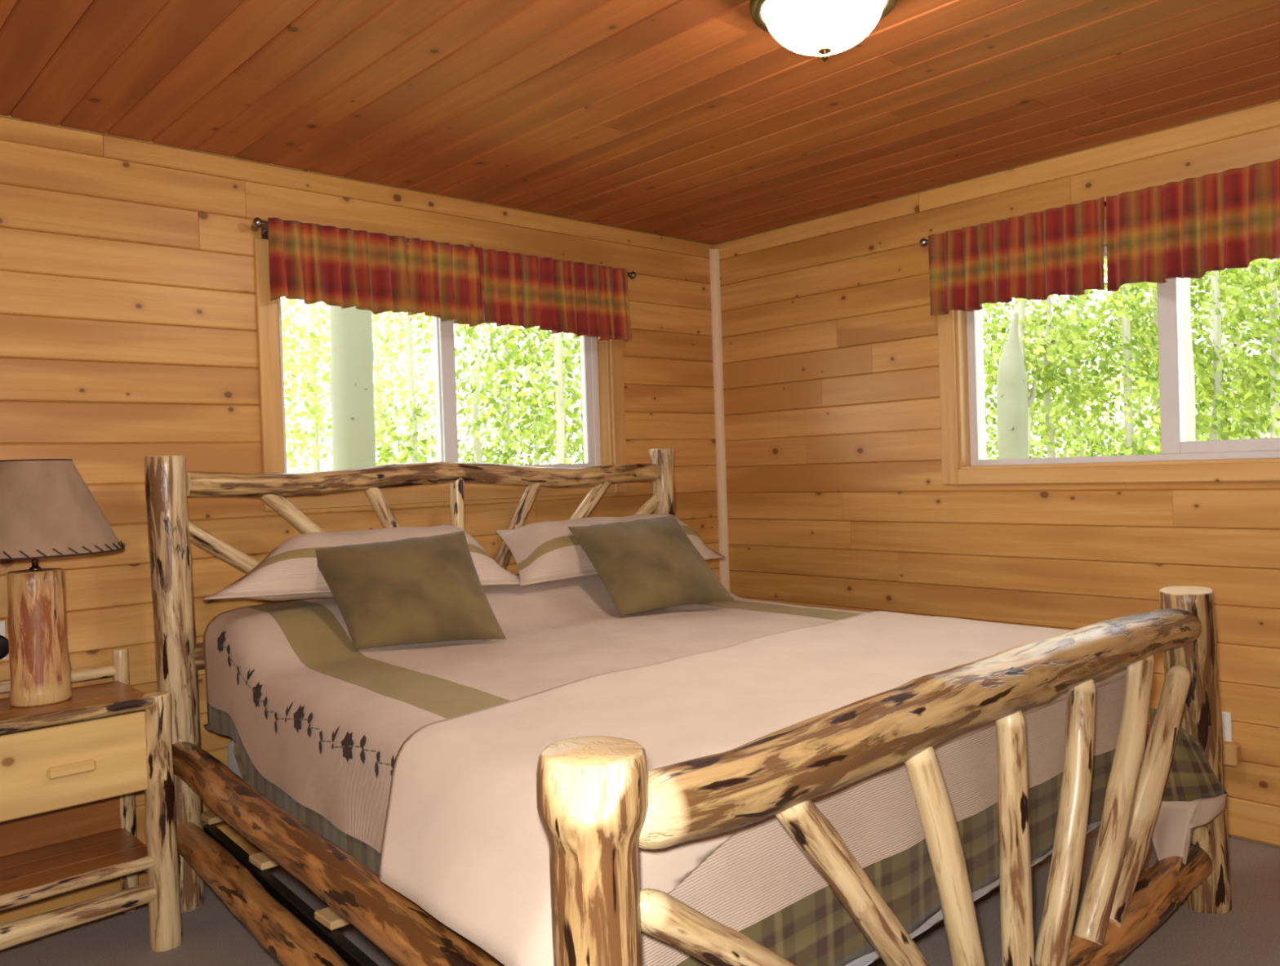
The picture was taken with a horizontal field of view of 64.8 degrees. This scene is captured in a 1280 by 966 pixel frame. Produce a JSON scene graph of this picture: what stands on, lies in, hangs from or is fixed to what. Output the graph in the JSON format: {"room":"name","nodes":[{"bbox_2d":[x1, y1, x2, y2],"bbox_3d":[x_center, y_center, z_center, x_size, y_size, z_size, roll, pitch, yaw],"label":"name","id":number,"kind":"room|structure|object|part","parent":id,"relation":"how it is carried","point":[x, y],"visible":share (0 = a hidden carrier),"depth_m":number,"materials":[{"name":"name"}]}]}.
{"room":"cabin bedroom","nodes":[
{"label":"cabin bedroom","id":0,"kind":"room"},
{"bbox_2d":[0,114,719,924],"bbox_3d":[-1.280,0.089,3.675,4.730,2.640,0.140,-3,1,-42],"label":"wall","id":1,"kind":"structure","parent":0,"point":[128,323],"depth_m":3.37,"materials":[{"name":"brown wood"}]},
{"bbox_2d":[0,620,6,659],"bbox_3d":[-1.920,0.470,2.989,0.072,0.116,0.008,-3,1,-42],"label":"wall outlet","id":2,"kind":"object","parent":1,"relation":"attached to","point":[2,624],"visible":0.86,"depth_m":3.01,"materials":[{"name":"white plastic"}]},
{"bbox_2d":[0,635,8,658],"bbox_3d":[-1.885,0.528,2.959,0.074,0.161,0.082,-3,1,-42],"label":"plug","id":3,"kind":"object","parent":1,"relation":"attached to","point":[4,644],"visible":0.86,"depth_m":2.98,"materials":[{"name":"plastic"}]},
{"bbox_2d":[253,237,626,511],"bbox_3d":[-0.750,-0.405,4.148,1.693,0.956,0.153,-3,1,-42],"label":"window","id":4,"kind":"structure","parent":1,"relation":"in","point":[597,373],"depth_m":4.12,"materials":[{"name":"brown wood"}]},
{"bbox_3d":[-1.305,-0.379,3.554,0.072,0.956,0.018,-3,1,-42],"label":"casing","id":5,"kind":"part","parent":4,"relation":"part of","materials":[{"name":"brown wood"}]},
{"bbox_3d":[-1.330,-0.374,3.679,0.036,0.800,0.070,-3,1,-42],"label":"frame","id":6,"kind":"part","parent":4,"relation":"part of","materials":[{"name":"white plastic"}]},
{"bbox_3d":[-0.741,0.007,4.159,1.527,0.015,0.139,-3,1,-42],"label":"sill","id":7,"kind":"part","parent":4,"relation":"part of","materials":[{"name":"brown wood"}]},
{"bbox_3d":[-0.785,-0.393,4.139,0.064,0.739,0.018,-3,1,-42],"label":"sash","id":8,"kind":"part","parent":4,"relation":"part of","materials":[{"name":"white plastic"}]},
{"bbox_3d":[-0.690,0.041,4.105,1.549,0.062,0.018,-3,1,-42],"label":"casing","id":9,"kind":"part","parent":4,"relation":"part of","materials":[{"name":"brown wood"}]},
{"bbox_3d":[-0.486,-0.058,4.416,0.728,0.042,0.034,-3,1,-42],"label":"sash rail","id":10,"kind":"part","parent":4,"relation":"part of","materials":[{"name":"white plastic"}]},
{"bbox_3d":[-0.243,-0.418,4.642,0.040,0.655,0.034,-3,1,-42],"label":"sash rail","id":11,"kind":"part","parent":4,"relation":"part of","materials":[{"name":"white plastic"}]},
{"bbox_3d":[-0.226,-0.425,4.680,0.036,0.800,0.070,-3,1,-42],"label":"frame","id":12,"kind":"part","parent":4,"relation":"part of","materials":[{"name":"white plastic"}]},
{"bbox_3d":[-0.105,-0.433,4.643,0.072,0.956,0.018,-3,1,-42],"label":"casing","id":13,"kind":"part","parent":4,"relation":"part of","materials":[{"name":"brown wood"}]},
{"bbox_2d":[252,217,636,279],"bbox_3d":[-0.693,-0.919,4.067,1.763,0.065,0.094,-3,1,-42],"label":"curtain rod","id":14,"kind":"object","parent":1,"relation":"attached to","point":[257,222],"visible":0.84,"depth_m":3.54,"materials":[{"name":"metal"}]},
{"bbox_2d":[267,217,484,326],"bbox_3d":[-0.951,-0.769,3.754,0.851,0.321,0.074,-3,1,-42],"label":"valance","id":15,"kind":"object","parent":14,"relation":"hanging from","point":[378,273],"visible":1,"depth_m":3.74,"materials":[{"name":"red fabric"}]},
{"bbox_2d":[478,247,632,342],"bbox_3d":[-0.343,-0.792,4.308,0.811,0.330,0.071,-3,1,-42],"label":"valance","id":16,"kind":"object","parent":14,"relation":"hanging from","point":[557,295],"visible":0.99,"depth_m":4.29,"materials":[{"name":"red fabric"}]},
{"bbox_2d":[709,248,729,591],"bbox_3d":[0.413,0.029,5.094,0.034,2.410,0.034,-3,1,-42],"label":"trim","id":17,"kind":"structure","parent":1,"relation":"attached to","point":[713,253],"depth_m":5.08,"materials":[{"name":"beige wood"}]},
{"bbox_2d":[0,0,1279,244],"bbox_3d":[0.223,-1.233,2.407,5.340,0.140,5.290,-3,1,-42],"label":"ceiling","id":18,"kind":"structure","parent":0,"point":[686,119],"depth_m":2.98,"materials":[{"name":"brown wood"}]},
{"bbox_2d":[749,0,896,61],"bbox_3d":[0.429,-1.077,2.355,0.344,0.184,0.344,-3,1,-42],"label":"ceiling light","id":19,"kind":"object","parent":18,"relation":"attached to","point":[823,28],"visible":1,"depth_m":2.30,"materials":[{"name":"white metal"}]},
{"bbox_2d":[0,827,1279,965],"bbox_3d":[0.287,1.332,2.025,4.468,0.100,4.418,-3,1,-42],"label":"floor","id":20,"kind":"structure","parent":0,"point":[1249,934],"depth_m":2.86,"materials":[{"name":"grey carpet"}]},
{"bbox_2d":[0,648,182,951],"bbox_3d":[-1.651,0.927,2.847,0.545,0.812,0.413,-3,1,-42],"label":"nightstand","id":21,"kind":"object","parent":20,"relation":"on","point":[72,770],"visible":0.96,"depth_m":2.81,"materials":[{"name":"brown wood"}]},
{"bbox_3d":[-1.785,0.588,2.979,0.472,0.037,0.037,-3,1,-42],"label":"rail","id":22,"kind":"part","parent":21,"relation":"part of","materials":[{"name":"beige wood"}]},
{"bbox_3d":[-1.769,0.857,2.974,0.423,0.433,0.010,-3,1,-42],"label":"panel","id":23,"kind":"part","parent":21,"relation":"part of","materials":[{"name":"brown wood"}]},
{"bbox_2d":[0,458,124,706],"bbox_3d":[-1.698,0.275,2.835,0.450,0.678,0.450,-3,1,-42],"label":"table lamp","id":24,"kind":"object","parent":21,"relation":"on","point":[47,509],"visible":1,"depth_m":2.77,"materials":[{"name":"beige fabric"}]},
{"bbox_3d":[-1.704,0.067,2.832,0.444,0.259,0.444,-3,1,-42],"label":"lamp shade","id":25,"kind":"part","parent":24,"relation":"part of","materials":[{"name":"beige fabric"}]},
{"bbox_3d":[-1.521,0.767,2.702,0.116,0.032,0.018,-3,1,-42],"label":"handle","id":26,"kind":"part","parent":21,"relation":"part of","materials":[{"name":"yellow wood"}]},
{"bbox_3d":[-1.537,0.759,2.715,0.389,0.221,0.022,-3,1,-42],"label":"drawer","id":27,"kind":"part","parent":21,"relation":"part of","materials":[{"name":"yellow wood"}]},
{"bbox_3d":[-1.535,1.080,2.720,0.462,0.041,0.037,-3,1,-42],"label":"shelf rail","id":28,"kind":"part","parent":21,"relation":"part of","materials":[{"name":"beige wood"}]},
{"bbox_3d":[-1.541,0.625,2.704,0.442,0.038,0.038,-3,1,-42],"label":"rail","id":29,"kind":"part","parent":21,"relation":"part of","materials":[{"name":"brown wood"}]},
{"bbox_3d":[-1.600,0.921,3.137,0.052,0.812,0.053,-3,1,-42],"label":"leg","id":30,"kind":"part","parent":21,"relation":"part of","materials":[{"name":"beige wood"}]},
{"bbox_3d":[-1.368,0.962,2.880,0.084,0.722,0.083,-3,1,-42],"label":"leg","id":31,"kind":"part","parent":21,"relation":"part of","materials":[{"name":"beige wood"}]},
{"bbox_2d":[144,448,1231,965],"bbox_3d":[0.033,0.574,2.981,2.408,1.412,2.366,-3,1,-42],"label":"bed","id":32,"kind":"object","parent":20,"relation":"on","point":[599,803],"visible":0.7,"depth_m":2.26,"materials":[{"name":"wood"}]},
{"bbox_3d":[-1.448,0.619,3.148,0.129,1.408,0.123,-3,1,-42],"label":"post","id":33,"kind":"part","parent":32,"relation":"part of","materials":[{"name":"beige wood"}]},
{"bbox_3d":[-0.666,0.512,3.861,2.049,0.086,0.084,-3,1,-42],"label":"head rail","id":34,"kind":"part","parent":32,"relation":"part of","materials":[{"name":"brown wood"}]},
{"bbox_3d":[-0.742,1.081,2.285,0.106,0.111,2.233,-3,1,-39],"label":"rail","id":35,"kind":"part","parent":32,"relation":"part of","materials":[{"name":"brown wood"}]},
{"bbox_3d":[-0.749,0.841,2.282,0.230,0.120,2.234,-3,1,-42],"label":"rail","id":36,"kind":"part","parent":32,"relation":"part of","materials":[{"name":"brown wood"}]},
{"bbox_3d":[-0.686,-0.023,3.855,2.021,0.110,0.092,-3,1,-42],"label":"head rail","id":37,"kind":"part","parent":32,"relation":"part of","materials":[{"name":"brown wood"}]},
{"bbox_3d":[-0.054,0.836,1.415,0.153,0.930,0.154,-3,1,-42],"label":"post","id":38,"kind":"part","parent":32,"relation":"part of","materials":[{"name":"beige wood"}]},
{"bbox_3d":[0.121,0.547,4.574,0.125,1.408,0.126,-3,1,-42],"label":"post","id":39,"kind":"part","parent":32,"relation":"part of","materials":[{"name":"beige wood"}]},
{"bbox_2d":[227,739,1097,965],"bbox_3d":[0.044,0.863,2.998,2.049,0.254,1.989,-3,1,-42],"label":"box spring","id":40,"kind":"object","parent":32,"relation":"on","point":[868,958],"visible":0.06,"depth_m":2.32,"materials":[{"name":"green fabric"}]},
{"bbox_3d":[0.037,0.623,2.995,2.011,0.224,1.953,-3,1,-42],"label":"mattress","id":41,"kind":"object","parent":40,"relation":"on","visible":0},
{"bbox_2d":[203,573,1227,965],"bbox_3d":[0.096,0.750,2.946,2.140,0.800,2.258,-3,1,-42],"label":"comforter","id":42,"kind":"object","parent":41,"relation":"on","point":[321,723],"visible":0.37,"depth_m":2.50,"materials":[{"name":"beige fabric"}]},
{"bbox_2d":[203,524,519,600],"bbox_3d":[-0.907,0.268,3.329,1.095,0.234,0.332,-3,1,-42],"label":"pillow sham","id":43,"kind":"object","parent":42,"relation":"on","point":[291,571],"visible":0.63,"depth_m":3.13,"materials":[{"name":"beige fabric"}]},
{"bbox_2d":[315,530,506,649],"bbox_3d":[-0.728,0.328,3.135,0.568,0.328,0.263,-2,1,-20],"label":"cushion","id":44,"kind":"object","parent":42,"relation":"on","point":[428,588],"visible":1,"depth_m":3.08,"materials":[{"name":"green fabric"}]},
{"bbox_2d":[495,513,724,586],"bbox_3d":[-0.139,0.247,4.012,1.080,0.226,0.352,-3,1,-42],"label":"pillow sham","id":45,"kind":"object","parent":42,"relation":"on","point":[548,551],"visible":0.58,"depth_m":3.74,"materials":[{"name":"beige fabric"}]},
{"bbox_2d":[568,515,733,616],"bbox_3d":[0.038,0.295,3.726,0.498,0.327,0.349,-2,1,-29],"label":"cushion","id":46,"kind":"object","parent":42,"relation":"on","point":[646,564],"visible":1,"depth_m":3.66,"materials":[{"name":"green fabric"}]},
{"bbox_2d":[378,610,1126,965],"bbox_3d":[0.381,0.592,2.513,2.212,0.262,0.906,-3,1,-42],"label":"blanket","id":47,"kind":"object","parent":42,"relation":"on","point":[465,840],"visible":0.65,"depth_m":2.01,"materials":[{"name":"beige fabric"}]},
{"bbox_3d":[0.766,0.437,2.169,2.152,0.147,0.139,-3,1,-42],"label":"foot rail","id":48,"kind":"part","parent":32,"relation":"part of","materials":[{"name":"brown wood"}]},
{"bbox_3d":[0.810,1.129,2.193,2.192,0.132,0.119,-3,1,-42],"label":"foot rail","id":49,"kind":"part","parent":32,"relation":"part of","materials":[{"name":"brown wood"}]},
{"bbox_3d":[0.853,0.769,3.736,0.116,0.121,2.230,-3,1,-41],"label":"rail","id":50,"kind":"part","parent":32,"relation":"part of","materials":[{"name":"beige wood"}]},
{"bbox_3d":[1.603,0.765,2.911,0.190,0.929,0.151,-3,1,-42],"label":"post","id":51,"kind":"part","parent":32,"relation":"part of","materials":[{"name":"brown wood"}]},
{"bbox_2d":[713,97,1279,847],"bbox_3d":[1.984,-0.015,3.490,0.140,2.640,4.558,-3,1,-42],"label":"wall","id":52,"kind":"structure","parent":0,"point":[837,497],"depth_m":4.22,"materials":[{"name":"brown wood"}]},
{"bbox_2d":[919,200,1106,246],"bbox_3d":[1.767,-0.992,3.507,0.094,0.065,1.772,-3,1,-42],"label":"curtain rod","id":53,"kind":"object","parent":52,"relation":"attached to","point":[923,242],"visible":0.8,"depth_m":4.12,"materials":[{"name":"metal"}]},
{"bbox_2d":[928,196,1104,315],"bbox_3d":[1.405,-0.842,3.831,0.059,0.331,0.712,-3,1,-42],"label":"valance","id":54,"kind":"object","parent":53,"relation":"hanging from","point":[1059,251],"visible":1,"depth_m":3.81,"materials":[{"name":"red fabric"}]},
{"bbox_2d":[1106,158,1279,291],"bbox_3d":[1.969,-0.850,3.208,0.069,0.336,0.958,-3,1,-42],"label":"valance","id":55,"kind":"object","parent":53,"relation":"hanging from","point":[1191,228],"visible":1,"depth_m":3.36,"materials":[{"name":"red fabric"}]},
{"bbox_2d":[937,217,1279,484],"bbox_3d":[1.859,-0.483,3.588,0.153,0.956,1.696,-3,1,-42],"label":"window","id":56,"kind":"structure","parent":52,"relation":"in","point":[960,332],"depth_m":3.71,"materials":[{"name":"brown wood"}]},
{"bbox_3d":[1.263,-0.471,4.144,0.018,0.956,0.072,-3,1,-42],"label":"casing","id":57,"kind":"part","parent":56,"relation":"part of","materials":[{"name":"brown wood"}]},
{"bbox_3d":[1.388,-0.470,4.169,0.070,0.800,0.036,-3,1,-42],"label":"frame","id":58,"kind":"part","parent":56,"relation":"part of","materials":[{"name":"white plastic"}]},
{"bbox_3d":[1.645,-0.470,3.901,0.004,0.739,0.707,-3,1,-42],"label":"pane","id":59,"kind":"part","parent":56,"relation":"part of","materials":[{"name":"clear glass"}]},
{"bbox_3d":[1.877,-0.861,3.611,0.070,0.036,1.458,-3,1,-42],"label":"frame","id":60,"kind":"part","parent":56,"relation":"part of","materials":[{"name":"white plastic"}]},
{"bbox_3d":[1.794,-0.922,3.537,0.018,0.072,1.552,-3,1,-42],"label":"casing","id":61,"kind":"part","parent":56,"relation":"part of","materials":[{"name":"brown wood"}]},
{"bbox_3d":[1.823,-0.034,3.549,0.018,0.062,1.552,-3,1,-42],"label":"casing","id":62,"kind":"part","parent":56,"relation":"part of","materials":[{"name":"brown wood"}]},
{"bbox_3d":[1.877,-0.071,3.599,0.139,0.015,1.530,-3,1,-42],"label":"sill","id":63,"kind":"part","parent":56,"relation":"part of","materials":[{"name":"brown wood"}]},
{"bbox_3d":[1.902,-0.092,3.621,0.070,0.025,1.458,-3,1,-42],"label":"frame","id":64,"kind":"part","parent":56,"relation":"part of","materials":[{"name":"white plastic"}]},
{"bbox_3d":[1.881,-0.473,3.589,0.018,0.739,0.064,-3,1,-42],"label":"sash","id":65,"kind":"part","parent":56,"relation":"part of","materials":[{"name":"white plastic"}]},
{"bbox_3d":[2.123,-0.477,3.332,0.004,0.655,0.643,-3,1,-42],"label":"pane","id":66,"kind":"part","parent":56,"relation":"part of","materials":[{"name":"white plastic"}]},
{"bbox_3d":[2.149,-0.130,3.322,0.034,0.042,0.683,-3,1,-42],"label":"sash rail","id":67,"kind":"part","parent":56,"relation":"part of","materials":[{"name":"white plastic"}]},
{"bbox_2d":[1221,711,1231,741],"bbox_3d":[1.973,0.834,3.435,0.008,0.116,0.072,-3,1,-42],"label":"wall outlet","id":68,"kind":"object","parent":52,"relation":"attached to","point":[1226,716],"visible":0.36,"depth_m":3.42,"materials":[{"name":"white plastic"}]},
{"bbox_2d":[1222,740,1241,767],"bbox_3d":[1.963,0.909,3.403,0.053,0.073,0.102,-3,1,-42],"label":"plug adapter","id":69,"kind":"object","parent":68,"relation":"attached to","point":[1231,751],"visible":0.5,"depth_m":3.37,"materials":[{"name":"beige plastic"}]},
{"label":"outside","id":70,"kind":"structure","parent":0,"visible":0},
{"bbox_3d":[1.159,1.689,19.268,48.000,0.150,48.000,-3,1,-42],"label":"ground","id":71,"kind":"structure","parent":70,"visible":0},
{"bbox_2d":[281,309,329,471],"bbox_3d":[-5.292,-0.646,12.877,2.764,5.120,2.634,-3,1,-42],"label":"leafy aspen","id":72,"kind":"object","parent":71,"relation":"on","point":[293,462],"visible":0.02,"depth_m":12.61,"materials":[{"name":"green plant"}]},
{"bbox_2d":[280,299,395,471],"bbox_3d":[-3.534,-1.358,9.547,2.612,6.522,2.771,-2,1,-22],"label":"leafy aspen","id":73,"kind":"object","parent":71,"relation":"on","point":[316,407],"visible":0.2,"depth_m":10.38,"materials":[{"name":"green plant"}]},
{"bbox_2d":[280,297,419,471],"bbox_3d":[-4.090,-1.500,11.815,2.474,6.777,2.574,-2,1,16],"label":"leafy aspen","id":74,"kind":"object","parent":71,"relation":"on","point":[317,463],"visible":0.2,"depth_m":11.97,"materials":[{"name":"green plant"}]},
{"bbox_2d":[329,305,375,469],"bbox_3d":[-2.293,-2.376,7.251,1.825,8.541,3.723,-2,1,-2],"label":"tree","id":75,"kind":"object","parent":71,"relation":"on","point":[352,348],"visible":0.12,"depth_m":7.37,"materials":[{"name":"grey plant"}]},
{"bbox_2d":[320,313,471,466],"bbox_3d":[-3.806,-1.012,15.032,2.210,5.696,2.644,-2,1,15],"label":"leafy aspen","id":76,"kind":"object","parent":71,"relation":"on","point":[378,406],"visible":0.23,"depth_m":14.88,"materials":[{"name":"green plant"}]},
{"bbox_2d":[281,296,554,471],"bbox_3d":[-2.327,-1.109,9.972,2.722,5.931,2.744,-3,1,-42],"label":"leafy aspen","id":77,"kind":"object","parent":71,"relation":"on","point":[414,427],"visible":0.34,"depth_m":9.95,"materials":[{"name":"green plant"}]},
{"bbox_2d":[373,324,552,465],"bbox_3d":[-2.561,-1.384,13.765,3.016,6.392,2.134,-2,1,-12],"label":"leafy aspen","id":78,"kind":"object","parent":71,"relation":"on","point":[395,357],"visible":0.07,"depth_m":13.57,"materials":[{"name":"green plant"}]},
{"bbox_2d":[374,324,578,466],"bbox_3d":[-1.513,-0.860,10.335,2.574,5.371,2.579,-3,1,-42],"label":"leafy aspen","id":79,"kind":"object","parent":71,"relation":"on","point":[475,398],"visible":0.13,"depth_m":10.00,"materials":[{"name":"green plant"}]},
{"bbox_2d":[411,312,583,465],"bbox_3d":[-1.260,-0.755,12.135,2.874,5.098,2.661,-2,1,-29],"label":"leafy aspen","id":80,"kind":"object","parent":71,"relation":"on","point":[506,416],"visible":0.25,"depth_m":11.94,"materials":[{"name":"green plant"}]},
{"bbox_2d":[429,323,584,463],"bbox_3d":[-1.001,-0.845,9.706,2.707,5.326,2.773,-3,1,-42],"label":"leafy aspen","id":81,"kind":"object","parent":71,"relation":"on","point":[559,372],"visible":0.05,"depth_m":9.63,"materials":[{"name":"green plant"}]},
{"bbox_2d":[455,325,584,465],"bbox_3d":[-1.620,-1.274,15.257,3.104,6.071,2.281,-2,1,25],"label":"leafy aspen","id":82,"kind":"object","parent":71,"relation":"on","point":[532,381],"visible":0.07,"depth_m":15.07,"materials":[{"name":"green plant"}]},
{"bbox_2d":[464,329,584,462],"bbox_3d":[-0.845,-1.522,12.711,2.520,6.586,2.141,-2,1,18],"label":"leafy aspen","id":83,"kind":"object","parent":71,"relation":"on","point":[492,348],"visible":0.06,"depth_m":12.78,"materials":[{"name":"green plant"}]},
{"bbox_2d":[518,333,583,458],"bbox_3d":[0.065,-0.813,10.856,2.748,5.160,1.947,-3,1,-42],"label":"leafy aspen","id":84,"kind":"object","parent":71,"relation":"on","point":[568,428],"visible":0.05,"depth_m":10.49,"materials":[{"name":"green plant"}]},
{"bbox_2d":[560,332,567,463],"bbox_3d":[-1.122,-2.229,12.905,3.644,8.011,2.538,-2,1,10],"label":"tree","id":85,"kind":"object","parent":71,"relation":"on","point":[565,416],"visible":0.02,"depth_m":12.47,"materials":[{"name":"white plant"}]},
{"bbox_2d":[996,312,1035,458],"bbox_3d":[3.315,0.092,8.910,0.313,3.188,0.291,-3,1,-42],"label":"snag","id":86,"kind":"object","parent":71,"relation":"on","point":[1013,402],"visible":0.49,"depth_m":8.81,"materials":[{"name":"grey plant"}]},
{"bbox_2d":[1014,297,1031,457],"bbox_3d":[3.712,-2.357,10.651,3.327,8.009,2.178,-2,1,19],"label":"tree","id":87,"kind":"object","parent":71,"relation":"on","point":[1020,308],"visible":0.04,"depth_m":10.43,"materials":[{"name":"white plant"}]},
{"bbox_2d":[982,299,1101,459],"bbox_3d":[4.133,-1.128,12.272,2.524,5.484,2.328,-3,1,-42],"label":"leafy aspen","id":88,"kind":"object","parent":71,"relation":"on","point":[987,306],"visible":0.06,"depth_m":12.02,"materials":[{"name":"green plant"}]},
{"bbox_2d":[986,288,1146,456],"bbox_3d":[6.641,-1.754,16.170,2.223,6.461,3.240,-2,1,9],"label":"leafy aspen","id":89,"kind":"object","parent":71,"relation":"on","point":[1071,307],"visible":0.09,"depth_m":15.40,"materials":[{"name":"green plant"}]},
{"bbox_2d":[982,259,1161,459],"bbox_3d":[4.547,-1.805,10.933,2.776,6.847,2.788,-3,1,-42],"label":"leafy aspen","id":90,"kind":"object","parent":71,"relation":"on","point":[1087,377],"visible":0.23,"depth_m":10.53,"materials":[{"name":"green plant"}]},
{"bbox_2d":[982,283,1199,457],"bbox_3d":[5.667,-1.165,13.272,2.653,5.429,2.492,-2,1,-15],"label":"leafy aspen","id":91,"kind":"object","parent":71,"relation":"on","point":[1100,402],"visible":0.15,"depth_m":12.83,"materials":[{"name":"green plant"}]},
{"bbox_2d":[983,258,1211,459],"bbox_3d":[4.751,-1.855,10.428,2.385,6.946,2.574,-2,1,-3],"label":"leafy aspen","id":92,"kind":"object","parent":71,"relation":"on","point":[1127,440],"visible":0.33,"depth_m":10.47,"materials":[{"name":"green plant"}]},
{"bbox_2d":[1080,288,1211,453],"bbox_3d":[8.148,-1.268,16.212,2.158,5.392,2.877,-2,1,21],"label":"leafy aspen","id":93,"kind":"object","parent":71,"relation":"on","point":[1118,379],"visible":0.05,"depth_m":16.17,"materials":[{"name":"green plant"}]},
{"bbox_2d":[1034,266,1277,456],"bbox_3d":[6.314,-1.806,12.516,2.681,6.687,2.777,-3,1,-42],"label":"leafy aspen","id":94,"kind":"object","parent":71,"relation":"on","point":[1101,315],"visible":0.17,"depth_m":12.73,"materials":[{"name":"green plant"}]},
{"bbox_2d":[1182,277,1195,441],"bbox_3d":[3.641,-2.304,6.991,3.137,8.010,2.883,-3,1,-42],"label":"window frame","id":95,"kind":"structure","parent":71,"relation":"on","point":[1188,283],"depth_m":6.91,"materials":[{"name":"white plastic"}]},
{"bbox_2d":[1099,257,1279,454],"bbox_3d":[5.536,-1.267,9.970,2.916,5.732,2.470,-3,1,-42],"label":"leafy aspen","id":96,"kind":"object","parent":71,"relation":"on","point":[1213,323],"visible":0.42,"depth_m":9.65,"materials":[{"name":"green plant"}]},
{"bbox_2d":[1130,271,1279,440],"bbox_3d":[8.944,-2.021,15.391,2.910,6.864,2.850,-3,1,-42],"label":"leafy aspen","id":97,"kind":"object","parent":71,"relation":"on","point":[1220,342],"visible":0.04,"depth_m":15.44,"materials":[{"name":"green plant"}]},
{"bbox_2d":[1142,257,1279,439],"bbox_3d":[7.409,-1.823,11.903,2.668,6.667,2.702,-3,1,-42],"label":"leafy aspen","id":98,"kind":"object","parent":71,"relation":"on","point":[1198,384],"visible":0.09,"depth_m":12.29,"materials":[{"name":"green plant"}]},
{"bbox_2d":[1194,257,1279,439],"bbox_3d":[6.154,-1.571,9.752,2.488,6.305,2.578,-3,1,-42],"label":"leafy aspen","id":99,"kind":"object","parent":71,"relation":"on","point":[1260,387],"visible":0.52,"depth_m":9.52,"materials":[{"name":"green plant"}]},
{"bbox_2d":[1194,257,1279,433],"bbox_3d":[7.287,-1.890,11.037,2.543,6.832,2.489,-3,1,-42],"label":"leafy aspen","id":100,"kind":"object","parent":71,"relation":"on","point":[1260,311],"visible":0.06,"depth_m":10.98,"materials":[{"name":"green plant"}]}
]}

